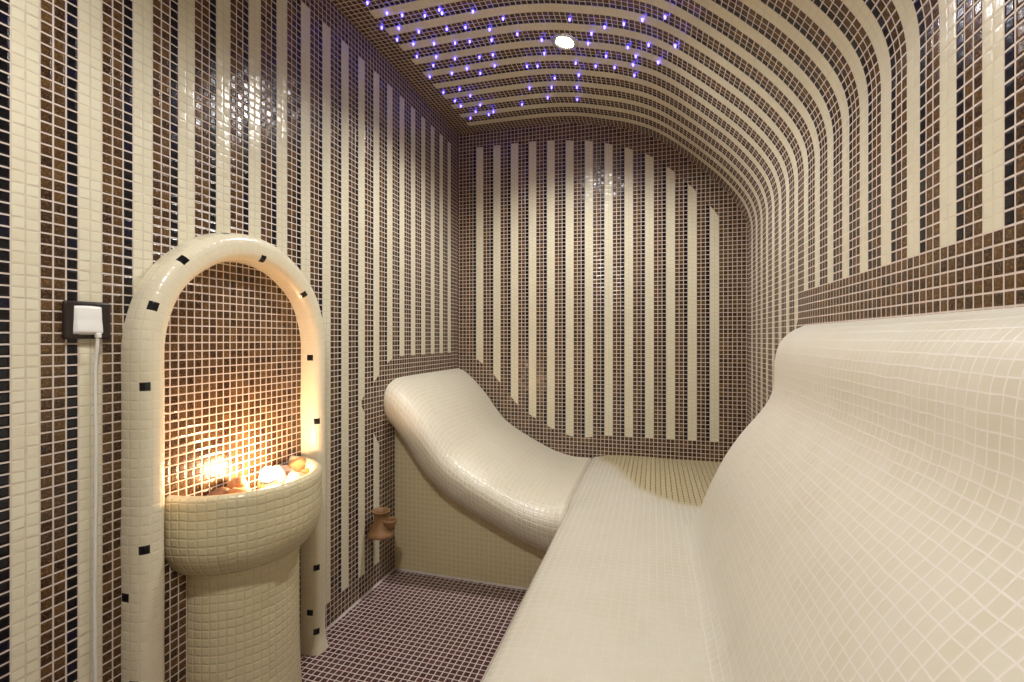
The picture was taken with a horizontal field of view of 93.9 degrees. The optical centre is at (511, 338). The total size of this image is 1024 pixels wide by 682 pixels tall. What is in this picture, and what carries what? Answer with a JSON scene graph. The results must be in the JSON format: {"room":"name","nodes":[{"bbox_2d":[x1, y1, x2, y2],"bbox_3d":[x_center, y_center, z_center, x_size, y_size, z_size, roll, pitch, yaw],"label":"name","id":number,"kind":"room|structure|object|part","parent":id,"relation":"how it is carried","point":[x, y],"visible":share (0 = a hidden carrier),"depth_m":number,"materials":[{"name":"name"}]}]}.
{"room":"spa","nodes":[
{"label":"spa","id":0,"kind":"room"},
{"bbox_2d":[0,0,457,681],"bbox_3d":[-0.777,-0.090,1.412,0.001,2.309,3.139,0,0,17],"label":"wall","id":1,"kind":"structure","parent":0,"point":[132,131],"depth_m":1.24,"materials":[{"name":"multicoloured tile"}]},
{"bbox_2d":[62,300,109,338],"bbox_3d":[-0.886,-0.038,1.002,0.024,0.078,0.087,0,0,17],"label":"wall socket","id":2,"kind":"object","parent":1,"relation":"attached to","point":[80,319],"visible":1,"depth_m":0.99,"materials":[{"name":"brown plastic"}]},
{"bbox_2d":[93,338,99,681],"bbox_3d":[-0.882,0.526,1.015,0.020,1.069,0.008,0,0,35],"label":"power cable","id":3,"kind":"object","parent":2,"relation":"attached to","point":[95,381],"visible":1,"depth_m":1.02,"materials":[{"name":"white plastic"}]},
{"bbox_2d":[120,233,327,681],"bbox_3d":[-0.753,0.383,1.368,0.071,1.361,0.647,0,0,17],"label":"arch","id":4,"kind":"object","parent":1,"relation":"attached to","point":[153,301],"visible":0.94,"depth_m":1.09,"materials":[{"name":"beige tile"}]},
{"bbox_2d":[326,568,395,630],"bbox_3d":[-0.878,1.061,1.055,0.008,0.011,2.398,0,0,17],"label":"trim","id":5,"kind":"structure","parent":1,"relation":"attached to","point":[394,569],"depth_m":1.93,"materials":[{"name":"white plastic"}]},
{"bbox_2d":[367,507,396,539],"bbox_3d":[-0.541,0.770,1.992,0.121,0.106,0.108,0,0,17],"label":"vase","id":6,"kind":"object","parent":1,"relation":"attached to","point":[382,527],"visible":1,"depth_m":1.97,"materials":[{"name":"ceramic"}]},
{"bbox_2d":[383,516,396,529],"bbox_3d":[-0.510,0.774,1.991,0.062,0.044,0.062,0,0,17],"label":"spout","id":7,"kind":"object","parent":6,"relation":"on","point":[389,523],"depth_m":1.97,"materials":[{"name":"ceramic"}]},
{"bbox_2d":[300,570,526,681],"bbox_3d":[-0.006,1.064,1.182,1.608,0.001,3.139,0,0,17],"label":"floor","id":8,"kind":"structure","parent":0,"point":[410,627],"depth_m":1.72,"materials":[{"name":"tile"}]},
{"bbox_2d":[164,456,321,681],"bbox_3d":[-0.680,0.725,1.346,0.223,0.677,0.446,0,0,17],"label":"basin","id":9,"kind":"object","parent":8,"relation":"on","point":[238,553],"visible":0.99,"depth_m":1.23,"materials":[{"name":"beige tile"}]},
{"bbox_2d":[206,487,229,495],"bbox_3d":[-0.783,0.427,1.269,0.065,0.061,0.062,0,0,-12],"label":"stone","id":10,"kind":"object","parent":9,"relation":"on","point":[222,490],"visible":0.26,"depth_m":1.26,"materials":[{"name":"beige stone"}]},
{"bbox_2d":[226,476,248,488],"bbox_3d":[-0.767,0.417,1.335,0.061,0.066,0.058,0,0,-17],"label":"stone","id":11,"kind":"object","parent":9,"relation":"in","point":[238,482],"visible":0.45,"depth_m":1.32,"materials":[{"name":"beige stone"}]},
{"bbox_2d":[228,486,250,493],"bbox_3d":[-0.735,0.424,1.284,0.071,0.050,0.063,0,0,17],"label":"stone","id":12,"kind":"object","parent":9,"relation":"on","point":[242,489],"visible":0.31,"depth_m":1.27,"materials":[{"name":"beige stone"}]},
{"bbox_3d":[-0.680,0.496,1.346,0.223,0.219,0.446,0,0,17],"label":"bowl","id":13,"kind":"part","parent":9,"relation":"part of","materials":[{"name":"beige tile"}]},
{"bbox_2d":[257,466,277,488],"bbox_3d":[-0.694,0.398,1.360,0.052,0.068,0.052,0,0,17],"label":"stone","id":14,"kind":"object","parent":9,"relation":"in","point":[267,477],"visible":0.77,"depth_m":1.34,"materials":[{"name":"stone"}]},
{"bbox_3d":[-0.694,0.383,1.360,0.044,0.037,0.044,0,0,17],"label":"lamp bulb","id":15,"kind":"part","parent":14,"relation":"part of","materials":[{"name":"white"}]},
{"bbox_2d":[272,465,286,484],"bbox_3d":[-0.715,0.417,1.437,0.071,0.072,0.072,0,0,-33],"label":"stone","id":16,"kind":"object","parent":9,"relation":"on","point":[281,475],"visible":0.38,"depth_m":1.43,"materials":[{"name":"white stone"}]},
{"bbox_2d":[281,465,294,474],"bbox_3d":[-0.712,0.426,1.498,0.060,0.056,0.064,0,0,-41],"label":"stone","id":17,"kind":"object","parent":9,"relation":"on","point":[286,468],"visible":0.21,"depth_m":1.48,"materials":[{"name":"beige stone"}]},
{"bbox_2d":[284,471,304,482],"bbox_3d":[-0.663,0.432,1.447,0.064,0.054,0.073,0,0,17],"label":"stone","id":18,"kind":"object","parent":9,"relation":"on","point":[294,474],"visible":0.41,"depth_m":1.44,"materials":[{"name":"white stone"}]},
{"bbox_2d":[288,456,305,471],"bbox_3d":[-0.681,0.410,1.524,0.050,0.066,0.060,0,0,17],"label":"stone","id":19,"kind":"object","parent":9,"relation":"in","point":[298,464],"visible":0.59,"depth_m":1.51,"materials":[{"name":"beige stone"}]},
{"bbox_2d":[298,468,309,474],"bbox_3d":[-0.648,0.425,1.491,0.054,0.039,0.054,0,0,-10],"label":"stone","id":20,"kind":"object","parent":9,"relation":"on","point":[305,471],"visible":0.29,"depth_m":1.48,"materials":[{"name":"beige stone"}]},
{"bbox_2d":[384,368,590,589],"bbox_3d":[-0.061,0.623,2.400,0.808,0.885,0.836,0,0,17],"label":"lounger","id":21,"kind":"object","parent":8,"relation":"on","point":[478,499],"visible":0.89,"depth_m":2.13,"materials":[{"name":"beige tile"}]},
{"bbox_2d":[481,307,1023,681],"bbox_3d":[0.382,0.511,1.067,0.797,1.105,3.138,0,0,17],"label":"bench","id":22,"kind":"object","parent":8,"relation":"on","point":[866,524],"visible":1,"depth_m":0.84,"materials":[{"name":"beige tile"}]},
{"bbox_3d":[0.382,0.853,1.067,0.797,0.421,3.138,0,0,17],"label":"seat","id":23,"kind":"part","parent":22,"relation":"part of","materials":[{"name":"beige tile"}]},
{"bbox_3d":[0.459,0.304,0.575,0.369,0.691,2.238,0,0,17],"label":"backrest","id":24,"kind":"part","parent":22,"relation":"part of","materials":[{"name":"beige tile"}]},
{"bbox_2d":[458,123,747,461],"bbox_3d":[0.441,-0.090,2.687,1.608,2.309,0.001,0,0,17],"label":"wall","id":25,"kind":"structure","parent":0,"point":[603,272],"depth_m":2.67,"materials":[{"name":"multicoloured tile"}]},
{"bbox_2d":[329,0,977,239],"bbox_3d":[-0.006,-0.873,1.182,1.608,0.743,3.139,0,0,17],"label":"ceiling","id":26,"kind":"structure","parent":0,"point":[757,95],"depth_m":1.79,"materials":[{"name":"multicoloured tile"}]},
{"bbox_2d":[551,33,577,50],"bbox_3d":[0.214,-1.207,1.945,0.113,0.034,0.115,0,0,30],"label":"recessed light","id":27,"kind":"object","parent":26,"relation":"in","point":[564,39],"visible":1,"depth_m":1.94,"materials":[{"name":"metal"}]},
{"bbox_2d":[748,0,1023,424],"bbox_3d":[0.764,0.281,0.953,0.001,1.565,3.139,0,0,17],"label":"wall","id":28,"kind":"structure","parent":0,"point":[919,210],"depth_m":0.88,"materials":[{"name":"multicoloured tile"}]}
]}

